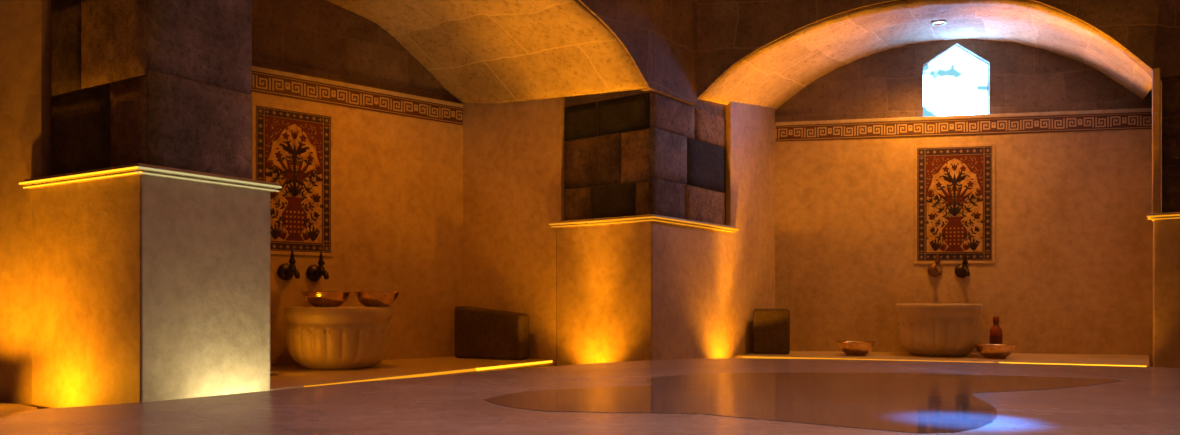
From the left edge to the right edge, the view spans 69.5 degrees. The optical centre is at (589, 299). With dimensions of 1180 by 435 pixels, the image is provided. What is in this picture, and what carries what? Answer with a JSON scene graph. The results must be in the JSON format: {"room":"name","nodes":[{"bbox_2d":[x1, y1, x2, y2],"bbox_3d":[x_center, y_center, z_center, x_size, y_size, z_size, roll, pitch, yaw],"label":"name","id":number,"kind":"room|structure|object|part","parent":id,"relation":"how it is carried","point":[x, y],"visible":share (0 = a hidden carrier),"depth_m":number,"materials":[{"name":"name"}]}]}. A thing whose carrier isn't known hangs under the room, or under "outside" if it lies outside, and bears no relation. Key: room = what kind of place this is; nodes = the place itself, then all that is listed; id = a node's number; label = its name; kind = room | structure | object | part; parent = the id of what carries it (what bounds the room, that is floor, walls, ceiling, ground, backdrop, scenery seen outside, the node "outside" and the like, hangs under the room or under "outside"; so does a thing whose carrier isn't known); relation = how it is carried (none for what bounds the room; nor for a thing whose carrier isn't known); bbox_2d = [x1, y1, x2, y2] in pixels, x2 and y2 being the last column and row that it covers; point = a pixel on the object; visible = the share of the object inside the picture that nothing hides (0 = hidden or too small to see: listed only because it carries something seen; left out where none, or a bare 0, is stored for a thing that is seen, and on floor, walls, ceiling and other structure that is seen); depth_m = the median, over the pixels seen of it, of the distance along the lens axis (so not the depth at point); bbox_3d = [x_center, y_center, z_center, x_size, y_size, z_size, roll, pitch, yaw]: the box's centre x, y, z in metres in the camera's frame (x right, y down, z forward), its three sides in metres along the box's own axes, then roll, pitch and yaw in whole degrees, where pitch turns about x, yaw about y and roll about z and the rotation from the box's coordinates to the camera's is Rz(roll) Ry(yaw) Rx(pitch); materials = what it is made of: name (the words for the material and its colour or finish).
{"room":"spa","nodes":[
{"label":"spa","id":0,"kind":"room"},
{"bbox_2d":[0,0,52,405],"bbox_3d":[-2.326,-1.020,3.153,0.852,3.100,0.100,0,0,16],"label":"wall","id":1,"kind":"structure","parent":0,"point":[25,25],"depth_m":3.02,"materials":[{"name":"paint"}]},
{"bbox_2d":[251,0,462,365],"bbox_3d":[-1.608,-0.540,4.195,2.224,2.140,0.145,0,0,-42],"label":"wall","id":2,"kind":"structure","parent":0,"point":[398,179],"depth_m":4.54,"materials":[{"name":"paint"}]},
{"bbox_2d":[277,249,299,279],"bbox_3d":[-1.450,-0.173,4.130,0.082,0.153,0.161,0,0,-42],"label":"tap","id":3,"kind":"object","parent":2,"relation":"attached to","point":[285,271],"visible":1,"depth_m":4.13,"materials":[{"name":"brown metal"}]},
{"bbox_2d":[285,268,296,274],"bbox_3d":[-1.459,-0.142,4.141,0.040,0.041,0.095,0,0,-42],"label":"tap","id":4,"kind":"object","parent":3,"relation":"on","point":[288,271],"depth_m":4.11,"materials":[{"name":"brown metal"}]},
{"bbox_3d":[-1.444,-0.200,4.124,0.036,0.100,0.036,0,0,0],"label":"spindle handle","id":5,"kind":"part","parent":3,"relation":"part of","materials":[{"name":"brown metal"}]},
{"bbox_3d":[-1.415,-0.127,4.092,0.026,0.048,0.058,0,0,-42],"label":"spout","id":6,"kind":"part","parent":3,"relation":"part of","materials":[{"name":"brown metal"}]},
{"bbox_2d":[252,101,333,256],"bbox_3d":[-1.467,-0.588,4.217,0.416,0.732,0.010,0,0,-42],"label":"tile panel","id":7,"kind":"object","parent":2,"relation":"attached to","point":[293,148],"visible":0.94,"depth_m":4.22,"materials":[{"name":"tile"}]},
{"bbox_2d":[306,251,328,280],"bbox_3d":[-1.340,-0.172,4.227,0.082,0.153,0.161,0,0,-42],"label":"tap","id":8,"kind":"object","parent":2,"relation":"attached to","point":[314,272],"visible":1,"depth_m":4.23,"materials":[{"name":"brown metal"}]},
{"bbox_2d":[314,269,324,275],"bbox_3d":[-1.350,-0.140,4.238,0.040,0.041,0.095,0,0,-42],"label":"tap","id":9,"kind":"object","parent":8,"relation":"on","point":[317,272],"depth_m":4.21,"materials":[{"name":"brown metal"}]},
{"bbox_3d":[-1.335,-0.198,4.221,0.036,0.100,0.036,0,0,0],"label":"spindle handle","id":10,"kind":"part","parent":8,"relation":"part of","materials":[{"name":"brown metal"}]},
{"bbox_3d":[-1.306,-0.125,4.189,0.026,0.048,0.058,0,0,-42],"label":"spout","id":11,"kind":"part","parent":8,"relation":"part of","materials":[{"name":"brown metal"}]},
{"bbox_2d":[252,66,462,124],"bbox_3d":[-1.513,-1.063,4.198,2.070,0.122,0.038,0,0,-42],"label":"trim","id":12,"kind":"structure","parent":2,"relation":"attached to","point":[264,80],"depth_m":4.42,"materials":[{"name":"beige tile"}]},
{"bbox_2d":[326,0,646,103],"bbox_3d":[-1.048,-1.318,3.878,2.468,0.541,1.279,0,0,-42],"label":"ceiling","id":13,"kind":"structure","parent":0,"point":[479,51],"depth_m":4.35,"materials":[{"name":"beige stone"}]},
{"bbox_2d":[463,98,556,365],"bbox_3d":[-0.432,-0.370,4.774,0.623,1.800,0.100,0,0,29],"label":"wall","id":14,"kind":"structure","parent":0,"point":[510,243],"depth_m":4.71,"materials":[{"name":"paint"}]},
{"bbox_2d":[556,97,564,220],"bbox_3d":[-0.159,-0.776,4.612,0.070,0.708,0.080,0,0,38],"label":"trim","id":15,"kind":"structure","parent":14,"relation":"attached to","point":[560,101],"depth_m":4.57,"materials":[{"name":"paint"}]},
{"bbox_2d":[577,0,649,87],"bbox_3d":[-0.562,-1.809,3.477,2.244,1.522,0.060,0,0,-42],"label":"wall","id":16,"kind":"structure","parent":0,"point":[628,21],"depth_m":4.12,"materials":[{"name":"beige stone"}]},
{"bbox_2d":[640,0,696,105],"bbox_3d":[0.412,-1.809,4.402,0.060,1.522,0.461,0,0,37],"label":"wall","id":17,"kind":"structure","parent":0,"point":[673,23],"depth_m":4.38,"materials":[{"name":"beige stone"}]},
{"bbox_2d":[733,102,774,357],"bbox_3d":[0.957,-0.420,5.169,0.100,1.900,0.592,0,0,36],"label":"wall","id":18,"kind":"structure","parent":0,"point":[754,241],"depth_m":5.10,"materials":[{"name":"paint"}]},
{"bbox_2d":[725,101,735,225],"bbox_3d":[0.795,-0.806,4.928,0.080,0.768,0.070,0,0,37],"label":"trim","id":19,"kind":"structure","parent":18,"relation":"attached to","point":[730,109],"depth_m":4.89,"materials":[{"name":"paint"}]},
{"bbox_2d":[697,0,1151,109],"bbox_3d":[1.938,-1.357,4.830,2.608,0.543,1.002,0,0,11],"label":"arch","id":20,"kind":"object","parent":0,"point":[774,73],"depth_m":4.73,"materials":[{"name":"beige stone"}]},
{"bbox_2d":[931,19,945,25],"bbox_3d":[1.965,-1.575,4.790,0.080,0.036,0.080,0,0,0],"label":"recessed light","id":21,"kind":"object","parent":20,"relation":"in","point":[933,22],"visible":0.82,"depth_m":4.79,"materials":[{"name":"silver metal"}]},
{"bbox_2d":[697,0,1179,99],"bbox_3d":[1.855,-1.827,4.356,2.594,1.485,0.060,0,0,11],"label":"wall","id":22,"kind":"structure","parent":0,"point":[728,31],"depth_m":4.45,"materials":[{"name":"beige stone"}]},
{"bbox_2d":[1152,68,1160,212],"bbox_3d":[2.780,-0.776,4.172,0.035,0.708,0.082,0,0,34],"label":"trim","id":23,"kind":"structure","parent":22,"relation":"attached to","point":[1156,72],"depth_m":4.14,"materials":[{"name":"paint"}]},
{"bbox_2d":[775,39,1152,366],"bbox_3d":[2.314,-0.560,5.235,2.300,2.180,0.140,0,0,11],"label":"wall","id":24,"kind":"structure","parent":0,"point":[1072,270],"depth_m":5.15,"materials":[{"name":"paint"}]},
{"bbox_2d":[928,252,941,276],"bbox_3d":[2.107,-0.217,5.125,0.082,0.153,0.165,0,0,0],"label":"tap","id":25,"kind":"object","parent":24,"relation":"attached to","point":[934,270],"visible":1,"depth_m":5.11,"materials":[{"name":"brown metal"}]},
{"bbox_3d":[2.092,-0.244,5.114,0.036,0.100,0.036,0,0,0],"label":"spindle handle","id":26,"kind":"part","parent":25,"relation":"part of","materials":[{"name":"brown metal"}]},
{"bbox_3d":[2.084,-0.171,5.072,0.026,0.048,0.058,0,0,11],"label":"spout","id":27,"kind":"part","parent":25,"relation":"part of","materials":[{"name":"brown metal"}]},
{"bbox_2d":[914,143,994,263],"bbox_3d":[2.219,-0.584,5.176,0.466,0.728,0.010,0,0,11],"label":"tile panel","id":28,"kind":"object","parent":24,"relation":"attached to","point":[954,184],"visible":1,"depth_m":5.17,"materials":[{"name":"tile"}]},
{"bbox_2d":[923,45,987,116],"bbox_3d":[2.251,-1.344,5.252,0.384,0.458,0.019,0,0,11],"label":"window","id":29,"kind":"structure","parent":24,"relation":"in","point":[955,82],"depth_m":5.25,"materials":[{"name":"clear glass"}]},
{"bbox_2d":[955,253,969,277],"bbox_3d":[2.259,-0.211,5.096,0.082,0.153,0.165,0,0,0],"label":"tap","id":30,"kind":"object","parent":24,"relation":"attached to","point":[962,270],"visible":1,"depth_m":5.08,"materials":[{"name":"brown metal"}]},
{"bbox_3d":[2.244,-0.238,5.085,0.036,0.100,0.036,0,0,0],"label":"spindle handle","id":31,"kind":"part","parent":30,"relation":"part of","materials":[{"name":"brown metal"}]},
{"bbox_3d":[2.236,-0.165,5.043,0.026,0.048,0.058,0,0,11],"label":"spout","id":32,"kind":"part","parent":30,"relation":"part of","materials":[{"name":"brown metal"}]},
{"bbox_2d":[776,108,1151,141],"bbox_3d":[2.235,-1.063,5.189,2.154,0.122,0.038,0,0,11],"label":"trim","id":33,"kind":"structure","parent":24,"relation":"attached to","point":[1138,118],"depth_m":5.16,"materials":[{"name":"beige tile"}]},
{"bbox_2d":[1161,81,1161,212],"bbox_3d":[3.221,-0.380,4.770,0.100,1.820,0.435,0,0,33],"label":"wall","id":34,"kind":"structure","parent":0,"point":[1161,81],"depth_m":4.60,"materials":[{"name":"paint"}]},
{"bbox_3d":[0.200,0.580,1.600,8.800,0.100,9.200,0,0,0],"label":"floor","id":35,"kind":"structure","parent":0,"visible":0},
{"bbox_2d":[0,403,36,417],"bbox_3d":[-2.549,0.444,2.245,1.698,0.170,1.887,0,0,0],"label":"stone bench","id":36,"kind":"object","parent":35,"relation":"on","point":[6,409],"visible":0.41,"depth_m":2.80,"materials":[{"name":"stone"}]},
{"bbox_2d":[19,0,281,408],"bbox_3d":[-1.553,-1.016,3.018,0.716,3.089,0.539,0,0,31],"label":"stone pillar","id":37,"kind":"structure","parent":35,"relation":"on","point":[151,220],"depth_m":2.83,"materials":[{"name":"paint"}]},
{"bbox_2d":[19,166,141,187],"bbox_3d":[-1.687,-0.401,2.793,0.708,0.018,0.017,0,0,31],"label":"light","id":38,"kind":"object","parent":37,"relation":"on","point":[117,174],"depth_m":2.77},
{"bbox_3d":[-1.554,-0.406,3.020,0.713,0.032,0.535,0,0,31],"label":"cornice","id":39,"kind":"part","parent":37,"relation":"part of","materials":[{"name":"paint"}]},
{"bbox_2d":[135,166,281,191],"bbox_3d":[-1.255,-0.401,2.840,0.017,0.018,0.536,0,0,30],"label":"light","id":40,"kind":"object","parent":37,"relation":"on","point":[161,174],"depth_m":2.81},
{"bbox_2d":[270,356,554,389],"bbox_3d":[-1.183,0.424,4.068,1.170,0.209,1.918,0,0,32],"label":"raised platform","id":41,"kind":"object","parent":35,"relation":"on","point":[290,376],"depth_m":3.91,"materials":[{"name":"stone"}]},
{"bbox_2d":[270,370,278,375],"bbox_3d":[-1.360,0.311,3.620,0.068,0.018,0.068,0,0,0],"label":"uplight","id":42,"kind":"object","parent":41,"relation":"on","point":[272,372],"visible":0.55,"depth_m":3.60,"materials":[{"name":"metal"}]},
{"bbox_2d":[284,306,393,369],"bbox_3d":[-1.195,0.176,4.060,0.500,0.288,0.500,0,0,0],"label":"basin","id":43,"kind":"object","parent":41,"relation":"on","point":[341,337],"visible":1,"depth_m":3.86,"materials":[{"name":"beige stone"}]},
{"bbox_2d":[301,291,350,306],"bbox_3d":[-1.226,-0.004,3.955,0.228,0.071,0.228,0,0,0],"label":"brass bowl","id":44,"kind":"object","parent":43,"relation":"on","point":[315,298],"visible":1,"depth_m":3.88,"materials":[{"name":"gold metal"}]},
{"bbox_2d":[353,292,399,306],"bbox_3d":[-1.012,-0.004,4.035,0.219,0.071,0.219,0,0,-34],"label":"brass bowl","id":45,"kind":"object","parent":43,"relation":"on","point":[368,299],"visible":1,"depth_m":3.96,"materials":[{"name":"gold metal"}]},
{"bbox_3d":[-0.804,0.327,3.588,0.013,0.013,0.972,0,0,32],"label":"light strip","id":46,"kind":"part","parent":41,"relation":"part of","materials":[{"name":"yellow"}]},
{"bbox_2d":[455,306,528,359],"bbox_3d":[-0.536,0.177,4.647,0.426,0.286,0.134,0,0,25],"label":"stone block","id":47,"kind":"object","parent":41,"relation":"on","point":[480,333],"visible":1,"depth_m":4.58,"materials":[{"name":"brown stone"}]},
{"bbox_3d":[-0.370,0.327,4.272,0.013,0.013,0.612,0,0,32],"label":"light strip","id":48,"kind":"part","parent":41,"relation":"part of","materials":[{"name":"yellow"}]},
{"bbox_2d":[0,358,1179,434],"bbox_3d":[0.775,0.380,0.735,5.050,0.299,5.271,0,0,0],"label":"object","id":49,"kind":"structure","parent":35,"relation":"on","point":[1146,401],"depth_m":1.77,"materials":[{"name":"beige stone"}]},
{"bbox_2d":[484,372,1121,432],"bbox_3d":[0.606,0.229,2.198,1.043,0.001,1.604,0,0,42],"label":"puddle","id":50,"kind":"object","parent":49,"relation":"on","point":[899,402],"visible":1,"depth_m":1.96,"materials":[{"name":"liquid"}]},
{"bbox_2d":[549,89,738,365],"bbox_3d":[0.329,-0.420,4.732,0.672,1.899,0.923,0,0,38],"label":"stone pillar","id":51,"kind":"structure","parent":35,"relation":"on","point":[645,241],"depth_m":4.43,"materials":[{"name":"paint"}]},
{"bbox_2d":[549,216,654,226],"bbox_3d":[0.050,-0.401,4.375,0.669,0.018,0.017,0,0,38],"label":"light","id":52,"kind":"object","parent":51,"relation":"on","point":[607,221],"depth_m":4.35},
{"bbox_3d":[0.329,-0.406,4.734,0.668,0.032,0.919,0,0,38],"label":"cornice","id":53,"kind":"part","parent":51,"relation":"part of","materials":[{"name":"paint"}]},
{"bbox_2d":[651,216,738,231],"bbox_3d":[0.580,-0.401,4.538,0.017,0.018,0.920,0,0,37],"label":"light","id":54,"kind":"object","parent":51,"relation":"on","point":[661,221],"depth_m":4.48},
{"bbox_2d":[734,351,1149,366],"bbox_3d":[2.016,0.424,4.748,2.384,0.209,0.917,0,0,11],"label":"stone ledge","id":55,"kind":"object","parent":35,"relation":"on","point":[1107,359],"depth_m":4.73,"materials":[{"name":"stone"}]},
{"bbox_2d":[753,309,789,353],"bbox_3d":[1.085,0.186,5.094,0.213,0.268,0.194,0,0,11],"label":"stone block","id":56,"kind":"object","parent":55,"relation":"on","point":[771,327],"visible":1,"depth_m":5.00,"materials":[{"name":"brown stone"}]},
{"bbox_2d":[836,341,874,355],"bbox_3d":[1.543,0.281,4.930,0.219,0.079,0.222,0,0,0],"label":"brass bowl","id":57,"kind":"object","parent":55,"relation":"on","point":[852,348],"visible":1,"depth_m":4.86,"materials":[{"name":"orange metal"}]},
{"bbox_3d":[1.486,0.327,4.634,1.302,0.013,0.013,0,0,21],"label":"light strip","id":58,"kind":"part","parent":55,"relation":"part of","materials":[{"name":"yellow"}]},
{"bbox_2d":[896,304,982,356],"bbox_3d":[2.020,0.171,4.930,0.466,0.298,0.466,0,0,0],"label":"basin","id":59,"kind":"object","parent":55,"relation":"on","point":[935,330],"visible":1,"depth_m":4.75,"materials":[{"name":"beige stone"}]},
{"bbox_2d":[974,344,1015,358],"bbox_3d":[2.230,0.283,4.680,0.212,0.075,0.215,0,0,0],"label":"brass bowl","id":60,"kind":"object","parent":55,"relation":"on","point":[993,351],"visible":1,"depth_m":4.62,"materials":[{"name":"orange metal"}]},
{"bbox_2d":[989,316,1002,343],"bbox_3d":[2.355,0.207,4.930,0.069,0.226,0.069,0,0,0],"label":"bottle","id":61,"kind":"object","parent":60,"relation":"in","point":[996,335],"visible":0.7,"depth_m":4.91,"materials":[{"name":"brown glass"}]},
{"bbox_3d":[2.415,0.327,4.272,0.651,0.013,0.013,0,0,21],"label":"light strip","id":62,"kind":"part","parent":55,"relation":"part of","materials":[{"name":"yellow"}]},
{"bbox_2d":[1147,73,1179,367],"bbox_3d":[3.207,-0.285,4.262,0.708,1.629,0.854,0,0,44],"label":"stone pillar","id":63,"kind":"structure","parent":35,"relation":"on","point":[1166,224],"depth_m":4.12,"materials":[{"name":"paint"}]},
{"bbox_3d":[3.208,-0.406,4.264,0.708,0.032,0.850,0,0,44],"label":"cornice","id":64,"kind":"part","parent":63,"relation":"part of","materials":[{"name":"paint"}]},
{"bbox_2d":[1147,214,1179,219],"bbox_3d":[2.962,-0.401,3.951,0.629,0.018,0.017,0,0,39],"label":"light","id":65,"kind":"object","parent":63,"relation":"on","point":[1153,216],"depth_m":4.11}
]}

